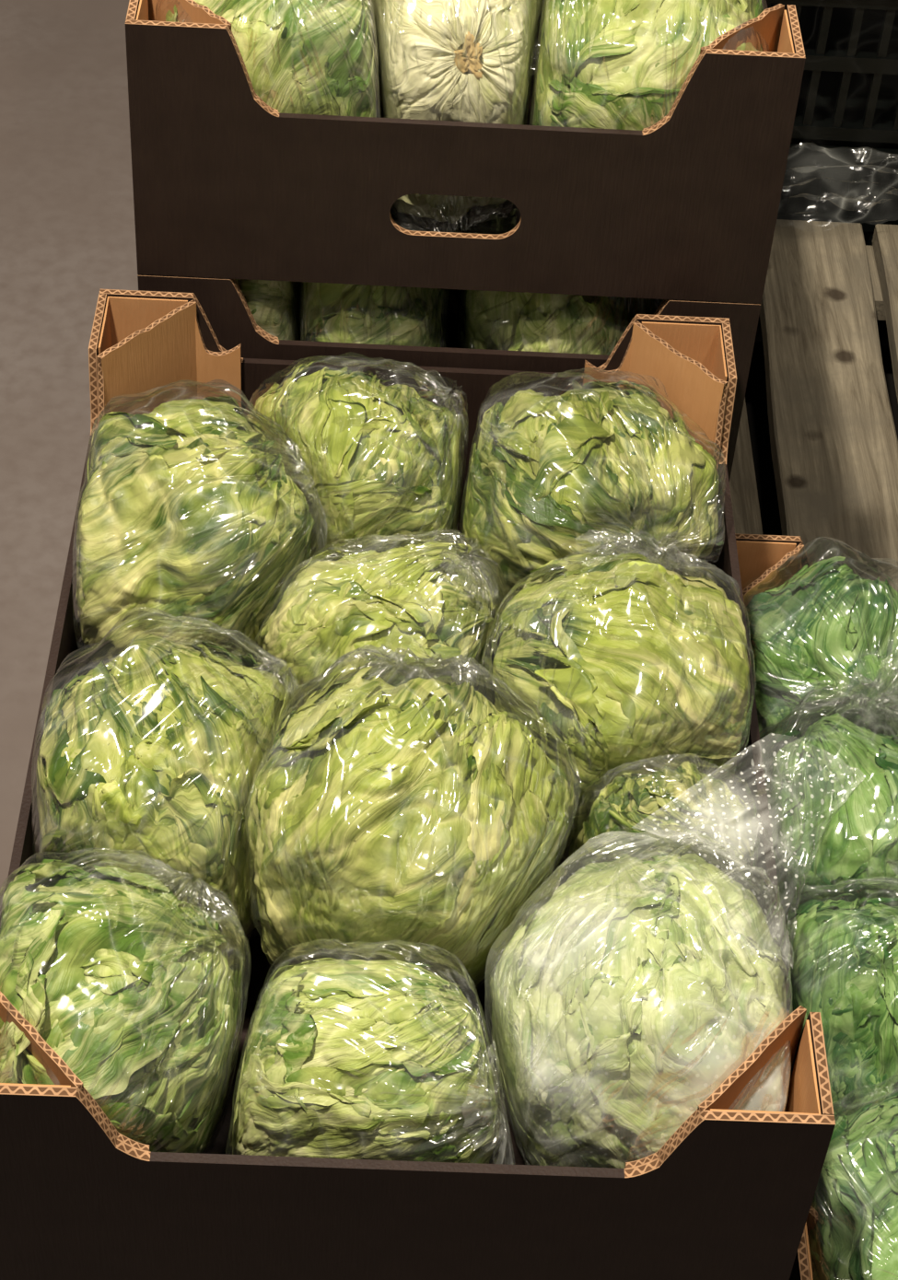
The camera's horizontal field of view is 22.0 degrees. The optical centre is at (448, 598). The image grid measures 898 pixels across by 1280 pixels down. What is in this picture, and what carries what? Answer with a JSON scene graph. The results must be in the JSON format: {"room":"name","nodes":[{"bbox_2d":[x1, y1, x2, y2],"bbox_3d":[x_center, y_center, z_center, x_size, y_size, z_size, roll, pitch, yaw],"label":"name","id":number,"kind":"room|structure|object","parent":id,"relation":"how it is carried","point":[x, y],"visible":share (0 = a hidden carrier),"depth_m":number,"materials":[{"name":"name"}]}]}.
{"room":"grocery store","nodes":[
{"label":"grocery store","id":0,"kind":"room"},
{"bbox_2d":[0,0,138,915],"bbox_3d":[0.253,-0.051,2.150,9.000,0.050,10.000,2,44,-2],"label":"floor","id":1,"kind":"structure","parent":0,"point":[67,227],"depth_m":2.35,"materials":[{"name":"concrete"}]},
{"bbox_2d":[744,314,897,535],"bbox_3d":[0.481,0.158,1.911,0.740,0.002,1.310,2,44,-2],"label":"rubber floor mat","id":2,"kind":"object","parent":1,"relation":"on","point":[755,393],"visible":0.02,"depth_m":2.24,"materials":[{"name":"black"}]},
{"bbox_2d":[729,219,897,592],"bbox_3d":[0.230,0.124,1.822,0.950,0.143,1.285,2,44,-2],"label":"wooden pallet","id":3,"kind":"object","parent":2,"relation":"on","point":[833,441],"visible":0.05,"depth_m":2.06,"materials":[{"name":"brown wood"}]},
{"bbox_2d":[734,533,817,1279],"bbox_3d":[0.381,0.237,1.479,0.400,0.185,0.600,2,44,-2],"label":"box","id":4,"kind":"object","parent":3,"relation":"on","point":[765,562],"visible":0.14,"depth_m":1.62,"materials":[{"name":"brown cardboard"}]},
{"bbox_2d":[744,556,897,747],"bbox_3d":[0.276,0.064,1.617,0.170,0.216,0.148,2,44,-2],"label":"lettuce","id":5,"kind":"object","parent":4,"relation":"in","point":[823,643],"visible":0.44,"depth_m":1.55,"materials":[{"name":"green plant"}]},
{"bbox_2d":[761,712,897,916],"bbox_3d":[0.274,0.167,1.511,0.171,0.215,0.150,2,44,-2],"label":"lettuce","id":6,"kind":"object","parent":4,"relation":"in","point":[846,850],"visible":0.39,"depth_m":1.44,"materials":[{"name":"green plant"}]},
{"bbox_2d":[781,896,897,1122],"bbox_3d":[0.274,0.273,1.404,0.172,0.212,0.154,2,44,-2],"label":"lettuce","id":7,"kind":"object","parent":4,"relation":"in","point":[843,959],"visible":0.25,"depth_m":1.34,"materials":[{"name":"green plant"}]},
{"bbox_2d":[807,1091,897,1279],"bbox_3d":[0.272,0.365,1.292,0.167,0.225,0.137,2,44,-2],"label":"lettuce","id":8,"kind":"object","parent":4,"relation":"in","point":[854,1236],"visible":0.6,"depth_m":1.22,"materials":[{"name":"green plant"}]},
{"bbox_2d":[776,143,897,245],"bbox_3d":[0.523,-0.509,2.478,0.616,0.180,0.408,2,44,-2],"label":"plastic wrap","id":9,"kind":"object","parent":3,"relation":"on","point":[824,183],"visible":0.05,"depth_m":2.33,"materials":[{"name":"clear plastic film"}]},
{"bbox_2d":[766,0,897,148],"bbox_3d":[0.532,-0.639,2.353,0.616,0.180,0.408,2,44,-2],"label":"plastic crate","id":10,"kind":"object","parent":9,"relation":"on","point":[848,96],"visible":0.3,"depth_m":2.26,"materials":[{"name":"black plastic"}]},
{"bbox_3d":[-0.038,0.221,1.443,0.400,0.185,0.600,2,44,-2],"label":"box","id":11,"kind":"object","parent":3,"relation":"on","visible":0},
{"bbox_2d":[0,289,835,1279],"bbox_3d":[-0.028,0.087,1.315,0.400,0.185,0.600,2,44,-2],"label":"box","id":12,"kind":"object","parent":11,"relation":"on","point":[729,1194],"visible":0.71,"depth_m":1.11,"materials":[{"name":"black cardboard"}]},
{"bbox_2d":[0,859,237,1153],"bbox_3d":[-0.162,0.217,1.144,0.127,0.204,0.156,2,44,-2],"label":"lettuce","id":13,"kind":"object","parent":12,"relation":"in","point":[129,982],"visible":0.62,"depth_m":1.09,"materials":[{"name":"green plant"}]},
{"bbox_2d":[35,633,297,966],"bbox_3d":[-0.152,0.105,1.256,0.143,0.209,0.166,8,44,4],"label":"lettuce","id":14,"kind":"object","parent":12,"relation":"in","point":[150,763],"visible":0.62,"depth_m":1.18,"materials":[{"name":"green plant"}]},
{"bbox_2d":[75,395,314,666],"bbox_3d":[-0.146,-0.029,1.397,0.146,0.204,0.194,2,44,-2],"label":"lettuce","id":15,"kind":"object","parent":12,"relation":"in","point":[191,530],"visible":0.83,"depth_m":1.32,"materials":[{"name":"green plant"}]},
{"bbox_2d":[246,361,461,560],"bbox_3d":[-0.059,-0.067,1.449,0.147,0.196,0.154,-1,44,-5],"label":"lettuce","id":16,"kind":"object","parent":12,"relation":"in","point":[376,466],"visible":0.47,"depth_m":1.38,"materials":[{"name":"green plant"}]},
{"bbox_2d":[232,957,499,1163],"bbox_3d":[-0.036,0.243,1.147,0.148,0.172,0.124,2,44,-2],"label":"lettuce","id":17,"kind":"object","parent":12,"relation":"in","point":[352,1059],"visible":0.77,"depth_m":1.09,"materials":[{"name":"green plant"}]},
{"bbox_2d":[256,540,495,709],"bbox_3d":[-0.039,0.040,1.354,0.139,0.178,0.145,14,45,10],"label":"lettuce","id":18,"kind":"object","parent":12,"relation":"in","point":[410,611],"visible":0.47,"depth_m":1.29,"materials":[{"name":"green plant"}]},
{"bbox_2d":[247,665,574,993],"bbox_3d":[-0.020,0.127,1.225,0.170,0.218,0.174,2,44,-2],"label":"lettuce","id":19,"kind":"object","parent":12,"relation":"in","point":[417,820],"visible":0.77,"depth_m":1.15,"materials":[{"name":"green plant"}]},
{"bbox_2d":[462,379,718,649],"bbox_3d":[0.085,-0.050,1.438,0.161,0.204,0.174,2,44,-2],"label":"lettuce","id":20,"kind":"object","parent":12,"relation":"in","point":[600,468],"visible":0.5,"depth_m":1.36,"materials":[{"name":"green plant"}]},
{"bbox_2d":[489,552,750,861],"bbox_3d":[0.090,0.063,1.320,0.150,0.202,0.161,2,44,-2],"label":"lettuce","id":21,"kind":"object","parent":12,"relation":"in","point":[615,665],"visible":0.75,"depth_m":1.25,"materials":[{"name":"green plant"}]},
{"bbox_2d":[567,760,756,889],"bbox_3d":[0.108,0.152,1.257,0.107,0.165,0.087,2,44,-2],"label":"lettuce","id":22,"kind":"object","parent":12,"relation":"in","point":[632,798],"visible":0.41,"depth_m":1.20,"materials":[{"name":"green plant"}]},
{"bbox_2d":[489,733,862,1168],"bbox_3d":[0.103,0.199,1.179,0.160,0.206,0.234,14,45,10],"label":"lettuce","id":23,"kind":"object","parent":12,"relation":"in","point":[632,994],"visible":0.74,"depth_m":1.09,"materials":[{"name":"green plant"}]},
{"bbox_3d":[-0.011,-0.205,1.888,0.400,0.185,0.600,2,44,-2],"label":"box","id":24,"kind":"object","parent":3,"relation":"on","visible":0},
{"bbox_2d":[137,274,760,481],"bbox_3d":[-0.002,-0.339,1.760,0.400,0.185,0.600,2,44,-2],"label":"box","id":25,"kind":"object","parent":24,"relation":"on","point":[222,300],"visible":0.14,"depth_m":1.51,"materials":[{"name":"black cardboard"}]},
{"bbox_2d":[235,279,303,340],"bbox_3d":[-0.148,-0.195,1.601,0.097,0.169,0.152,2,44,-2],"label":"lettuce","id":26,"kind":"object","parent":25,"relation":"in","point":[275,307],"visible":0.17,"depth_m":1.52,"materials":[{"name":"green plant"}]},
{"bbox_2d":[302,281,445,347],"bbox_3d":[-0.051,-0.191,1.604,0.106,0.170,0.158,2,44,-2],"label":"lettuce","id":27,"kind":"object","parent":25,"relation":"in","point":[332,312],"visible":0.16,"depth_m":1.52,"materials":[{"name":"green plant"}]},
{"bbox_2d":[125,0,805,303],"bbox_3d":[0.008,-0.470,1.633,0.400,0.179,0.600,2,44,-2],"label":"box","id":28,"kind":"object","parent":25,"relation":"on","point":[226,183],"visible":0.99,"depth_m":1.42,"materials":[{"name":"black cardboard"}]},
{"bbox_2d":[165,0,376,117],"bbox_3d":[-0.112,-0.342,1.466,0.145,0.203,0.165,2,44,-2],"label":"lettuce","id":29,"kind":"object","parent":28,"relation":"in","point":[299,56],"visible":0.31,"depth_m":1.38,"materials":[{"name":"green plant"}]},
{"bbox_2d":[372,0,536,222],"bbox_3d":[0.002,-0.342,1.469,0.110,0.209,0.161,2,44,-2],"label":"lettuce","id":30,"kind":"object","parent":28,"relation":"in","point":[469,61],"visible":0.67,"depth_m":1.40,"materials":[{"name":"green plant"}]},
{"bbox_2d":[534,0,542,31],"bbox_3d":[0.009,-0.442,1.585,0.137,0.195,0.151,2,44,-2],"label":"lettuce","id":31,"kind":"object","parent":28,"relation":"in","point":[539,3],"visible":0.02,"depth_m":1.59,"materials":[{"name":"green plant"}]},
{"bbox_2d":[532,0,763,130],"bbox_3d":[0.125,-0.333,1.473,0.148,0.205,0.166,2,44,-2],"label":"lettuce","id":32,"kind":"object","parent":28,"relation":"in","point":[618,64],"visible":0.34,"depth_m":1.39,"materials":[{"name":"green plant"}]},
{"bbox_2d":[460,290,654,355],"bbox_3d":[0.075,-0.184,1.607,0.146,0.170,0.155,2,44,-2],"label":"lettuce","id":33,"kind":"object","parent":25,"relation":"in","point":[493,320],"visible":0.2,"depth_m":1.53,"materials":[{"name":"green plant"}]}
]}

